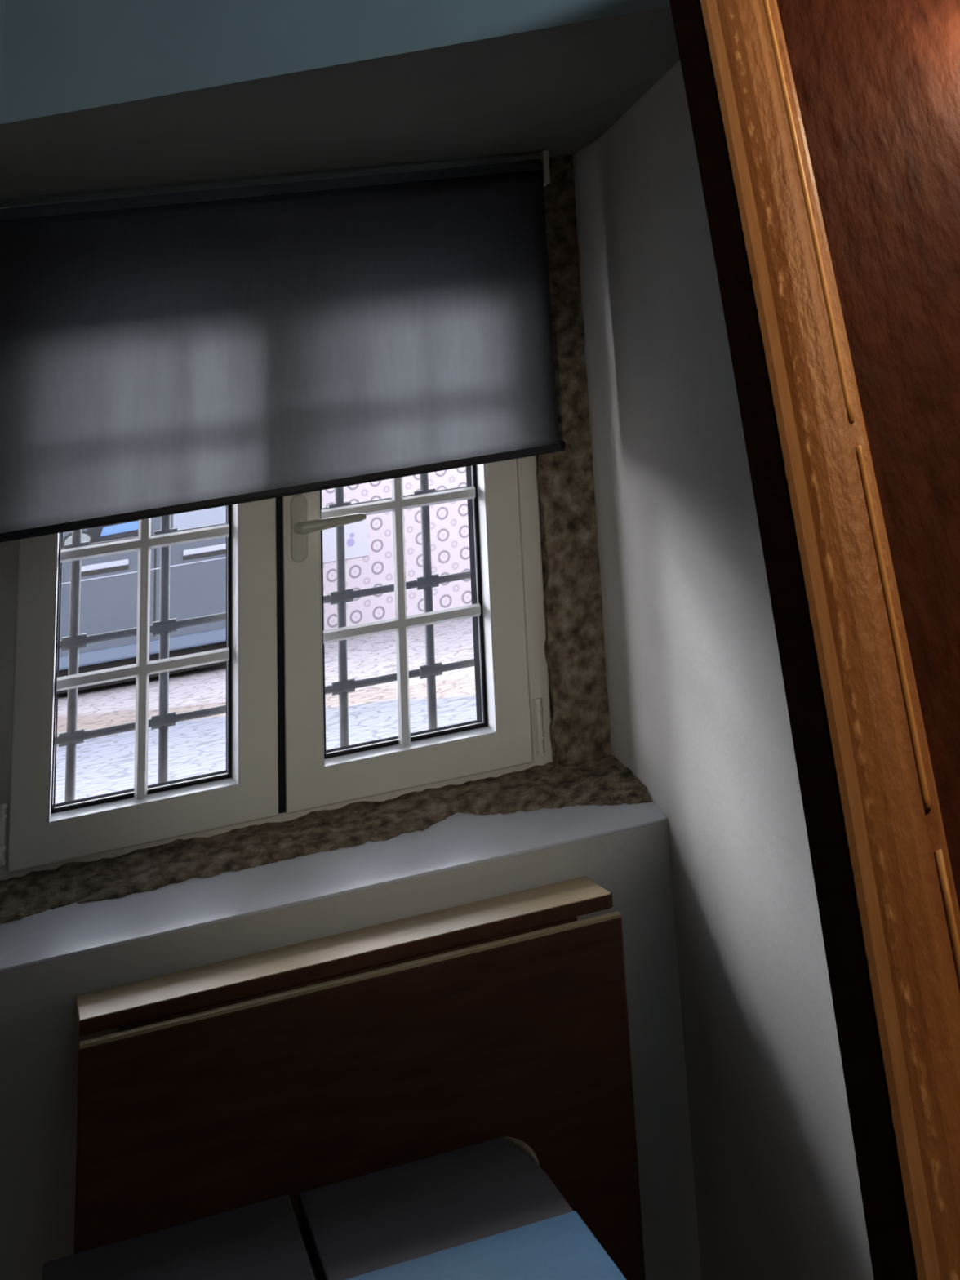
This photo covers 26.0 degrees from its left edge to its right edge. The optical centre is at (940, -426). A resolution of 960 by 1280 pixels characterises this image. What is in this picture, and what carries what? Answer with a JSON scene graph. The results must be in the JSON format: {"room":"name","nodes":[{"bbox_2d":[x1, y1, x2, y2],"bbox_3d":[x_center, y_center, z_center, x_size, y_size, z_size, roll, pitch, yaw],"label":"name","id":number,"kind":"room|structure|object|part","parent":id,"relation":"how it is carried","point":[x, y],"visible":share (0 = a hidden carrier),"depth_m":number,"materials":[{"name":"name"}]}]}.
{"room":"bedroom","nodes":[
{"label":"bedroom","id":0,"kind":"room"},
{"bbox_2d":[0,0,679,208],"bbox_3d":[-2.079,0.749,3.522,3.190,0.616,1.427,1,-25,-23],"label":"ceiling","id":1,"kind":"structure","parent":0,"point":[100,100],"depth_m":3.58,"materials":[{"name":"paint"}]},
{"bbox_2d":[0,150,560,542],"bbox_3d":[-1.385,1.582,4.121,1.165,0.639,0.059,1,-25,-23],"label":"roller blind","id":2,"kind":"object","parent":1,"relation":"attached to","point":[164,354],"visible":1,"depth_m":4.09,"materials":[{"name":"fabric"}]},
{"bbox_2d":[0,822,701,1279],"bbox_3d":[-2.061,2.142,3.730,3.450,3.000,0.808,1,-25,-23],"label":"wall","id":3,"kind":"structure","parent":0,"point":[40,1040],"depth_m":3.52,"materials":[{"name":"paint"}]},
{"bbox_2d":[54,688,135,802],"bbox_3d":[-1.700,2.340,3.973,0.148,0.197,0.025,1,-25,-23],"label":"window grille","id":4,"kind":"object","parent":3,"relation":"in","point":[73,736],"depth_m":3.96,"materials":[{"name":"paint"}]},
{"bbox_2d":[57,560,137,675],"bbox_3d":[-1.732,2.133,4.061,0.149,0.209,0.025,1,-25,-23],"label":"window grille","id":5,"kind":"object","parent":3,"relation":"in","point":[75,641],"depth_m":4.04,"materials":[{"name":"paint"}]},
{"bbox_2d":[62,528,137,549],"bbox_3d":[-1.750,2.000,4.118,0.142,0.032,0.025,1,-25,-23],"label":"window grille","id":6,"kind":"object","parent":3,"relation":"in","point":[76,535],"depth_m":4.10,"materials":[{"name":"paint"}]},
{"bbox_2d":[148,671,226,783],"bbox_3d":[-1.540,2.344,4.040,0.147,0.197,0.025,1,-25,-23],"label":"window grille","id":7,"kind":"object","parent":3,"relation":"in","point":[164,719],"depth_m":4.03,"materials":[{"name":"metal"}]},
{"bbox_2d":[149,546,226,659],"bbox_3d":[-1.573,2.137,4.128,0.147,0.209,0.025,1,-25,-23],"label":"window grille","id":8,"kind":"object","parent":3,"relation":"in","point":[166,625],"depth_m":4.10,"materials":[{"name":"metal"}]},
{"bbox_2d":[151,515,226,535],"bbox_3d":[-1.593,2.003,4.185,0.147,0.035,0.025,1,-25,-23],"label":"window grille","id":9,"kind":"object","parent":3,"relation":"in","point":[165,520],"depth_m":4.16,"materials":[{"name":"paint"}]},
{"bbox_2d":[0,455,552,880],"bbox_3d":[-1.373,1.946,4.105,1.060,1.125,0.201,1,-25,-23],"label":"window","id":10,"kind":"structure","parent":3,"relation":"in","point":[280,767],"depth_m":3.96,"materials":[{"name":"paint"}]},
{"bbox_3d":[-1.600,1.940,4.000,0.480,1.075,0.067,1,-25,-23],"label":"sash","id":11,"kind":"part","parent":10,"relation":"part of","materials":[{"name":"paint"}]},
{"bbox_3d":[-1.321,1.961,4.066,0.033,0.128,0.010,1,-25,-23],"label":"handle plate","id":12,"kind":"part","parent":10,"relation":"part of","materials":[{"name":"beige paint"}]},
{"bbox_3d":[-1.256,1.951,4.064,0.139,0.024,0.051,1,-25,-23],"label":"handle lever","id":13,"kind":"part","parent":10,"relation":"part of","materials":[{"name":"beige paint"}]},
{"bbox_3d":[-1.144,1.952,4.192,0.482,1.075,0.067,1,-25,-23],"label":"sash","id":14,"kind":"part","parent":10,"relation":"part of","materials":[{"name":"paint"}]},
{"bbox_2d":[0,755,652,923],"bbox_3d":[-1.274,2.444,3.777,1.394,0.109,0.362,1,-25,-23],"label":"window sill","id":15,"kind":"structure","parent":3,"relation":"attached to","point":[602,780],"depth_m":3.81,"materials":[{"name":"stone"}]},
{"bbox_2d":[0,801,667,973],"bbox_3d":[-1.228,2.417,3.683,1.399,0.066,0.354,1,-25,-23],"label":"windowsill","id":16,"kind":"structure","parent":3,"relation":"attached to","point":[461,840],"depth_m":3.63,"materials":[{"name":"paint"}]},
{"bbox_2d":[322,486,391,509],"bbox_3d":[-1.277,2.009,4.319,0.144,0.039,0.025,1,-25,-23],"label":"window grille","id":17,"kind":"object","parent":3,"relation":"in","point":[339,491],"depth_m":4.30,"materials":[{"name":"paint"}]},
{"bbox_2d":[323,524,394,627],"bbox_3d":[-1.256,2.151,4.259,0.145,0.196,0.025,1,-25,-23],"label":"window grille","id":18,"kind":"object","parent":3,"relation":"in","point":[342,595],"depth_m":4.24,"materials":[{"name":"metal"}]},
{"bbox_2d":[73,875,645,1279],"bbox_3d":[-0.975,2.647,3.304,0.880,0.606,0.268,1,-25,-23],"label":"headboard","id":19,"kind":"object","parent":3,"relation":"attached to","point":[291,1070],"visible":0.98,"depth_m":3.27,"materials":[{"name":"brown wood"}]},
{"bbox_2d":[75,875,610,1033],"bbox_3d":[-1.027,2.391,3.436,0.875,0.022,0.222,1,-25,-23],"label":"shelf","id":20,"kind":"object","parent":19,"relation":"attached to","point":[149,1001],"depth_m":3.38,"materials":[{"name":"brown wood"}]},
{"bbox_3d":[-1.012,2.464,3.398,0.740,0.144,0.236,1,-25,-23],"label":"support rail","id":21,"kind":"part","parent":19,"relation":"part of","materials":[{"name":"brown wood"}]},
{"bbox_2d":[324,640,396,746],"bbox_3d":[-1.225,2.353,4.173,0.145,0.197,0.025,1,-25,-23],"label":"window grille","id":22,"kind":"object","parent":3,"relation":"in","point":[344,686],"depth_m":4.16,"materials":[{"name":"paint"}]},
{"bbox_2d":[403,472,466,497],"bbox_3d":[-1.124,2.012,4.384,0.136,0.041,0.025,1,-25,-23],"label":"window grille","id":23,"kind":"object","parent":3,"relation":"in","point":[424,477],"depth_m":4.37,"materials":[{"name":"paint"}]},
{"bbox_2d":[405,505,471,613],"bbox_3d":[-1.103,2.149,4.326,0.137,0.209,0.025,1,-25,-23],"label":"window grille","id":24,"kind":"object","parent":3,"relation":"in","point":[426,582],"depth_m":4.31,"materials":[{"name":"metal"}]},
{"bbox_2d":[408,624,474,729],"bbox_3d":[-1.072,2.356,4.238,0.136,0.197,0.025,1,-25,-23],"label":"window grille","id":25,"kind":"object","parent":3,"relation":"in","point":[428,671],"depth_m":4.23,"materials":[{"name":"metal"}]},
{"bbox_2d":[572,60,873,1279],"bbox_3d":[0.457,0.968,1.876,0.305,3.000,5.800,1,-25,-23],"label":"wall","id":26,"kind":"structure","parent":0,"point":[699,713],"depth_m":3.56,"materials":[{"name":"paint"}]},
{"bbox_2d":[520,155,611,768],"bbox_3d":[-0.853,1.953,4.393,0.140,1.297,0.250,1,-25,-23],"label":"trim","id":27,"kind":"structure","parent":26,"relation":"attached to","point":[574,646],"depth_m":4.24,"materials":[{"name":"stone"}]},
{"bbox_3d":[-0.772,2.367,0.656,3.450,0.150,5.800,1,-25,-23],"label":"floor","id":28,"kind":"structure","parent":0,"visible":0},
{"bbox_2d":[41,1136,626,1279],"bbox_3d":[-0.761,2.644,2.478,0.708,0.752,1.188,1,-25,-23],"label":"bed pillow","id":29,"kind":"object","parent":28,"relation":"on","point":[489,1210],"visible":1,"depth_m":2.90,"materials":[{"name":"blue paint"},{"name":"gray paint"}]},
{"bbox_3d":[-0.975,2.322,2.550,0.354,0.035,1.178,1,-25,-23],"label":"tabletop panel","id":30,"kind":"part","parent":29,"relation":"part of","materials":[{"name":"white fabric"}]},
{"bbox_3d":[-0.640,2.328,2.684,0.341,0.035,1.165,1,-25,-23],"label":"tabletop panel","id":31,"kind":"part","parent":29,"relation":"part of","materials":[{"name":"white fabric"}]},
{"bbox_2d":[669,0,959,1279],"bbox_3d":[0.013,1.153,1.272,0.117,2.323,0.712,0,-24,-20],"label":"wooden frame","id":32,"kind":"object","parent":28,"relation":"on","point":[889,912],"visible":1,"depth_m":1.53,"materials":[{"name":"brown wood"}]},
{"bbox_2d":[776,0,959,911],"bbox_3d":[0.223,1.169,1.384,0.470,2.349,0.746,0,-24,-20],"label":"door","id":33,"kind":"structure","parent":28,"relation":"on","point":[877,82],"depth_m":1.77,"materials":[{"name":"brown wood"}]},
{"label":"outside","id":34,"kind":"structure","parent":0,"visible":0},
{"bbox_2d":[53,617,476,804],"bbox_3d":[-3.760,5.803,9.538,32.000,0.300,13.150,1,-25,-23],"label":"ground","id":35,"kind":"structure","parent":34,"point":[105,764],"depth_m":10.20,"materials":[{"name":"grey stone"}]},
{"bbox_2d":[56,506,226,694],"bbox_3d":[-6.160,7.106,14.035,2.770,1.480,1.716,1,-25,-23],"label":"van","id":36,"kind":"object","parent":35,"relation":"on","point":[197,570],"visible":0.24,"depth_m":13.58,"materials":[{"name":"paint"}]},
{"bbox_2d":[62,531,93,547],"bbox_3d":[-5.896,6.600,13.489,0.196,0.128,0.195,1,-25,-23],"label":"mirror","id":37,"kind":"object","parent":36,"relation":"attached to","point":[86,535],"depth_m":13.44,"materials":[{"name":"grey mirror"}]},
{"bbox_3d":[-5.673,6.607,13.702,0.285,0.065,0.008,1,-25,-23],"label":"window trim","id":38,"kind":"part","parent":36,"relation":"part of","materials":[{"name":"blue glass"}]},
{"bbox_2d":[321,466,471,630],"bbox_3d":[-6.308,7.031,15.512,32.000,2.800,0.300,1,-25,-23],"label":"wall","id":39,"kind":"structure","parent":35,"relation":"on","point":[449,522],"depth_m":15.83,"materials":[{"name":"paint"}]},
{"bbox_2d":[322,518,368,563],"bbox_3d":[-4.738,7.666,15.687,0.370,0.270,0.015,1,-25,-23],"label":"notice","id":40,"kind":"object","parent":39,"relation":"attached to","point":[356,534],"visible":0.76,"depth_m":15.69,"materials":[{"name":"grey paper"}]}
]}

